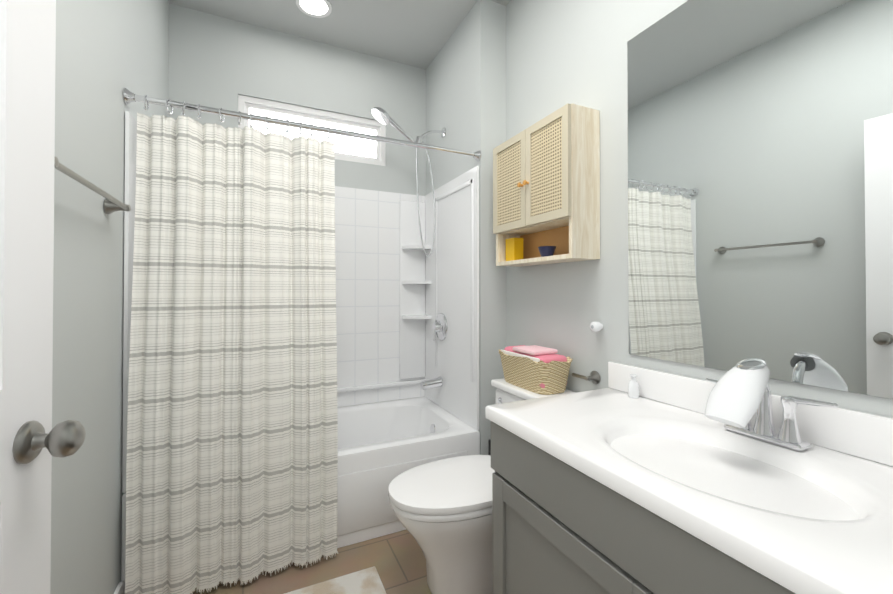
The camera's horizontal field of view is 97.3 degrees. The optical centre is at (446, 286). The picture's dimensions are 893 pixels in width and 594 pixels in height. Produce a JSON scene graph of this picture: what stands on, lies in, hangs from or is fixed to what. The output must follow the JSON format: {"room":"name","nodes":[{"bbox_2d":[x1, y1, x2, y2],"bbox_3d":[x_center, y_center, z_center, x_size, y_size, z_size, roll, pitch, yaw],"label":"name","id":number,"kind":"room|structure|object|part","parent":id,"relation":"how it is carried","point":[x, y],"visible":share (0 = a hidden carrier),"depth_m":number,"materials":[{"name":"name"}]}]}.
{"room":"bathroom","nodes":[
{"label":"bathroom","id":0,"kind":"room"},
{"bbox_2d":[50,0,168,593],"bbox_3d":[-1.000,-0.202,0.904,0.100,2.770,2.950,0,-1,-25],"label":"wall","id":1,"kind":"structure","parent":0,"point":[108,52],"depth_m":1.21,"materials":[{"name":"grey paint"}]},
{"bbox_2d":[0,0,55,593],"bbox_3d":[-0.560,0.150,0.284,0.035,2.030,0.810,0,-1,-19],"label":"door","id":2,"kind":"structure","parent":1,"relation":"in","point":[27,84],"depth_m":0.61,"materials":[{"name":"white wood"}]},
{"bbox_2d":[12,420,85,463],"bbox_3d":[-0.671,0.243,0.608,0.173,0.064,0.064,0,-1,-19],"label":"door knob","id":3,"kind":"object","parent":2,"relation":"attached to","point":[32,439],"depth_m":0.61,"materials":[{"name":"grey metal"}]},
{"bbox_2d":[54,157,130,214],"bbox_3d":[-0.992,-0.271,1.085,0.064,0.053,0.584,0,-1,-25],"label":"towel rail","id":4,"kind":"object","parent":1,"relation":"attached to","point":[112,204],"visible":0.44,"depth_m":1.11,"materials":[{"name":"grey metal"}]},
{"bbox_2d":[114,581,123,593],"bbox_3d":[-0.781,1.129,0.561,0.013,0.100,1.965,0,-1,-25],"label":"baseboard","id":5,"kind":"structure","parent":1,"relation":"attached to","point":[119,589],"depth_m":1.43,"materials":[{"name":"white"}]},
{"bbox_2d":[123,88,480,593],"bbox_3d":[-0.507,0.216,1.778,1.536,1.930,0.165,0,-1,-25],"label":"shower curtain","id":6,"kind":"object","parent":1,"relation":"attached to","point":[232,450],"visible":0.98,"depth_m":1.58,"materials":[{"name":"beige fabric"}]},
{"bbox_2d":[168,3,425,406],"bbox_3d":[-0.866,-0.186,2.543,1.540,2.770,0.100,0,-1,-25],"label":"wall","id":7,"kind":"structure","parent":0,"point":[208,50],"depth_m":2.47,"materials":[{"name":"grey paint"}]},
{"bbox_2d":[238,95,385,165],"bbox_3d":[-0.843,-0.986,2.554,0.903,0.308,0.063,0,-1,-25],"label":"window unit","id":8,"kind":"structure","parent":7,"relation":"in","point":[353,149],"depth_m":2.58,"materials":[{"name":"white"}]},
{"bbox_2d":[190,529,431,593],"bbox_3d":[-0.184,1.211,1.276,1.905,0.050,2.950,0,-1,-25],"label":"floor","id":9,"kind":"structure","parent":0,"point":[397,560],"depth_m":1.65,"materials":[{"name":"tile"}]},
{"bbox_2d":[121,107,479,593],"bbox_3d":[-0.675,0.058,2.139,1.535,2.270,0.782,0,-1,-25],"label":"bathtub","id":10,"kind":"object","parent":9,"relation":"on","point":[407,295],"visible":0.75,"depth_m":2.54,"materials":[{"name":"white plastic"}]},
{"bbox_3d":[-0.511,0.996,1.778,1.372,0.270,0.006,0,-1,-25],"label":"apron panel","id":11,"kind":"part","parent":10,"relation":"part of","materials":[{"name":"white ceramic"}]},
{"bbox_2d":[399,200,431,378],"bbox_3d":[-0.215,0.020,2.705,0.190,1.239,0.125,0,-1,-25],"label":"corner shelf","id":12,"kind":"object","parent":10,"relation":"attached to","point":[415,268],"depth_m":2.74,"materials":[{"name":"white plastic"}]},
{"bbox_2d":[420,376,442,389],"bbox_3d":[-0.095,0.615,2.512,0.139,0.071,0.068,0,-1,-25],"label":"faucet","id":13,"kind":"object","parent":10,"relation":"in","point":[436,382],"depth_m":2.49,"materials":[{"name":"silver metal"}]},
{"bbox_3d":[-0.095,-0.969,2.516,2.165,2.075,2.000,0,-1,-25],"label":"shower arm","id":14,"kind":"part","parent":10,"relation":"part of"},
{"bbox_2d":[430,424,434,432],"bbox_3d":[-0.085,0.888,2.436,0.020,0.071,0.072,0,-1,-25],"label":"overflow drain","id":15,"kind":"object","parent":10,"relation":"in","point":[432,426],"depth_m":2.43,"materials":[{"name":"silver metal"}]},
{"bbox_2d":[284,566,385,593],"bbox_3d":[-0.406,1.178,1.248,0.540,0.015,0.650,0,-1,-25],"label":"rug","id":16,"kind":"object","parent":9,"relation":"on","point":[366,581],"visible":1,"depth_m":1.54,"materials":[{"name":"white fabric"}]},
{"bbox_2d":[388,378,576,593],"bbox_3d":[0.149,0.819,1.624,0.793,0.738,0.476,0,-1,-25],"label":"toilet","id":17,"kind":"object","parent":9,"relation":"on","point":[442,509],"visible":0.5,"depth_m":1.46,"materials":[{"name":"white ceramic"}]},
{"bbox_3d":[0.067,0.794,1.586,0.613,0.058,0.392,0,-1,-25],"label":"seat","id":18,"kind":"part","parent":17,"relation":"part of","materials":[{"name":"white plastic"}]},
{"bbox_3d":[0.089,1.006,1.594,0.633,0.362,0.383,0,-1,-25],"label":"bowl","id":19,"kind":"part","parent":17,"relation":"part of","materials":[{"name":"white ceramic"}]},
{"bbox_3d":[0.411,0.638,1.749,0.214,0.374,0.476,0,-1,-25],"label":"tank","id":20,"kind":"part","parent":17,"relation":"part of","materials":[{"name":"white ceramic"}]},
{"bbox_2d":[499,345,572,394],"bbox_3d":[0.393,0.362,1.782,0.186,0.175,0.368,0,-1,-25],"label":"basket","id":21,"kind":"object","parent":17,"relation":"on","point":[539,369],"visible":1,"depth_m":1.67,"materials":[{"name":"wicker"}]},
{"bbox_2d":[512,345,557,354],"bbox_3d":[0.395,0.284,1.762,0.135,0.019,0.160,0,-1,-25],"label":"towel","id":22,"kind":"object","parent":21,"relation":"on","point":[532,349],"depth_m":1.72,"materials":[{"name":"pink fabric"}]},
{"bbox_2d":[488,439,490,454],"bbox_3d":[0.225,0.993,2.034,0.100,0.399,0.100,0,-1,-25],"label":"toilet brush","id":23,"kind":"object","parent":9,"relation":"on","point":[489,446],"depth_m":2.03,"materials":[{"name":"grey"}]},
{"bbox_2d":[485,358,892,593],"bbox_3d":[0.644,0.678,0.846,0.572,1.004,1.222,0,-1,-25],"label":"bathroom vanity","id":24,"kind":"object","parent":9,"relation":"on","point":[739,478],"visible":1,"depth_m":0.89,"materials":[{"name":"grey"}]},
{"bbox_2d":[628,374,638,397],"bbox_3d":[0.655,0.346,1.375,0.036,0.080,0.036,0,-1,-25],"label":"soap bottle","id":25,"kind":"object","parent":24,"relation":"on","point":[633,387],"visible":1,"depth_m":1.36,"materials":[{"name":"white plastic"}]},
{"bbox_2d":[704,358,837,450],"bbox_3d":[0.731,0.280,0.959,0.210,0.206,0.285,0,-1,-25],"label":"faucet","id":26,"kind":"object","parent":24,"relation":"on","point":[743,391],"depth_m":0.94,"materials":[{"name":"silver metal"}]},
{"bbox_2d":[168,0,510,69],"bbox_3d":[-0.184,-1.609,1.303,1.905,0.050,2.950,0,-1,-25],"label":"ceiling","id":27,"kind":"structure","parent":0,"point":[417,33],"depth_m":2.33,"materials":[{"name":"grey paint"}]},
{"bbox_2d":[296,0,331,17],"bbox_3d":[-0.740,-1.571,2.196,0.190,0.006,0.190,0,-1,-25],"label":"recessed light","id":28,"kind":"object","parent":27,"relation":"in","point":[318,8],"visible":1,"depth_m":2.21,"materials":[{"name":"white glass"}]},
{"bbox_2d":[426,0,505,454],"bbox_3d":[0.117,-0.186,2.575,0.265,2.770,0.880,0,-1,-25],"label":"wall","id":29,"kind":"structure","parent":0,"point":[466,88],"depth_m":2.18,"materials":[{"name":"grey paint"}]},
{"bbox_2d":[506,0,892,417],"bbox_3d":[0.820,-0.199,1.276,0.100,2.770,2.070,0,-1,-25],"label":"wall","id":30,"kind":"structure","parent":0,"point":[560,53],"depth_m":1.64,"materials":[{"name":"grey paint"}]},
{"bbox_2d":[493,103,599,266],"bbox_3d":[0.416,-0.409,1.789,0.190,0.600,0.546,0,-1,-25],"label":"upper cabinet","id":31,"kind":"object","parent":30,"relation":"attached to","point":[546,180],"visible":1,"depth_m":1.64,"materials":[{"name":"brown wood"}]},
{"bbox_2d":[506,238,522,260],"bbox_3d":[0.339,-0.183,1.964,0.055,0.114,0.075,0,-1,-25],"label":"box","id":32,"kind":"object","parent":31,"relation":"in","point":[514,248],"visible":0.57,"depth_m":1.94,"materials":[{"name":"yellow cardboard"}]},
{"bbox_2d":[538,246,555,256],"bbox_3d":[0.450,-0.153,1.759,0.080,0.050,0.079,0,-1,-25],"label":"bowl","id":33,"kind":"object","parent":31,"relation":"in","point":[544,251],"visible":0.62,"depth_m":1.73,"materials":[{"name":"blue ceramic"}]},
{"bbox_2d":[572,371,600,383],"bbox_3d":[0.570,0.370,1.615,0.054,0.053,0.111,0,-1,-25],"label":"toilet paper holder","id":34,"kind":"object","parent":30,"relation":"attached to","point":[594,377],"visible":1,"depth_m":1.59,"materials":[{"name":"grey metal"}]},
{"bbox_2d":[590,322,602,331],"bbox_3d":[0.598,0.159,1.566,0.048,0.040,0.040,0,-1,-25],"label":"hook","id":35,"kind":"object","parent":30,"relation":"attached to","point":[596,326],"visible":0.98,"depth_m":1.55,"materials":[{"name":"white plastic"}]},
{"bbox_2d":[608,361,892,465],"bbox_3d":[0.893,0.333,0.967,0.022,0.100,1.222,0,-1,-25],"label":"backsplash","id":36,"kind":"structure","parent":30,"relation":"attached to","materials":[{"name":"white ceramic"}]},
{"bbox_2d":[627,0,892,398],"bbox_3d":[0.918,-0.337,0.942,0.005,1.160,1.140,0,-1,-25],"label":"mirror","id":37,"kind":"object","parent":30,"relation":"attached to","point":[760,178],"visible":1,"depth_m":1.06,"materials":[{"name":"clear glass"}]}
]}

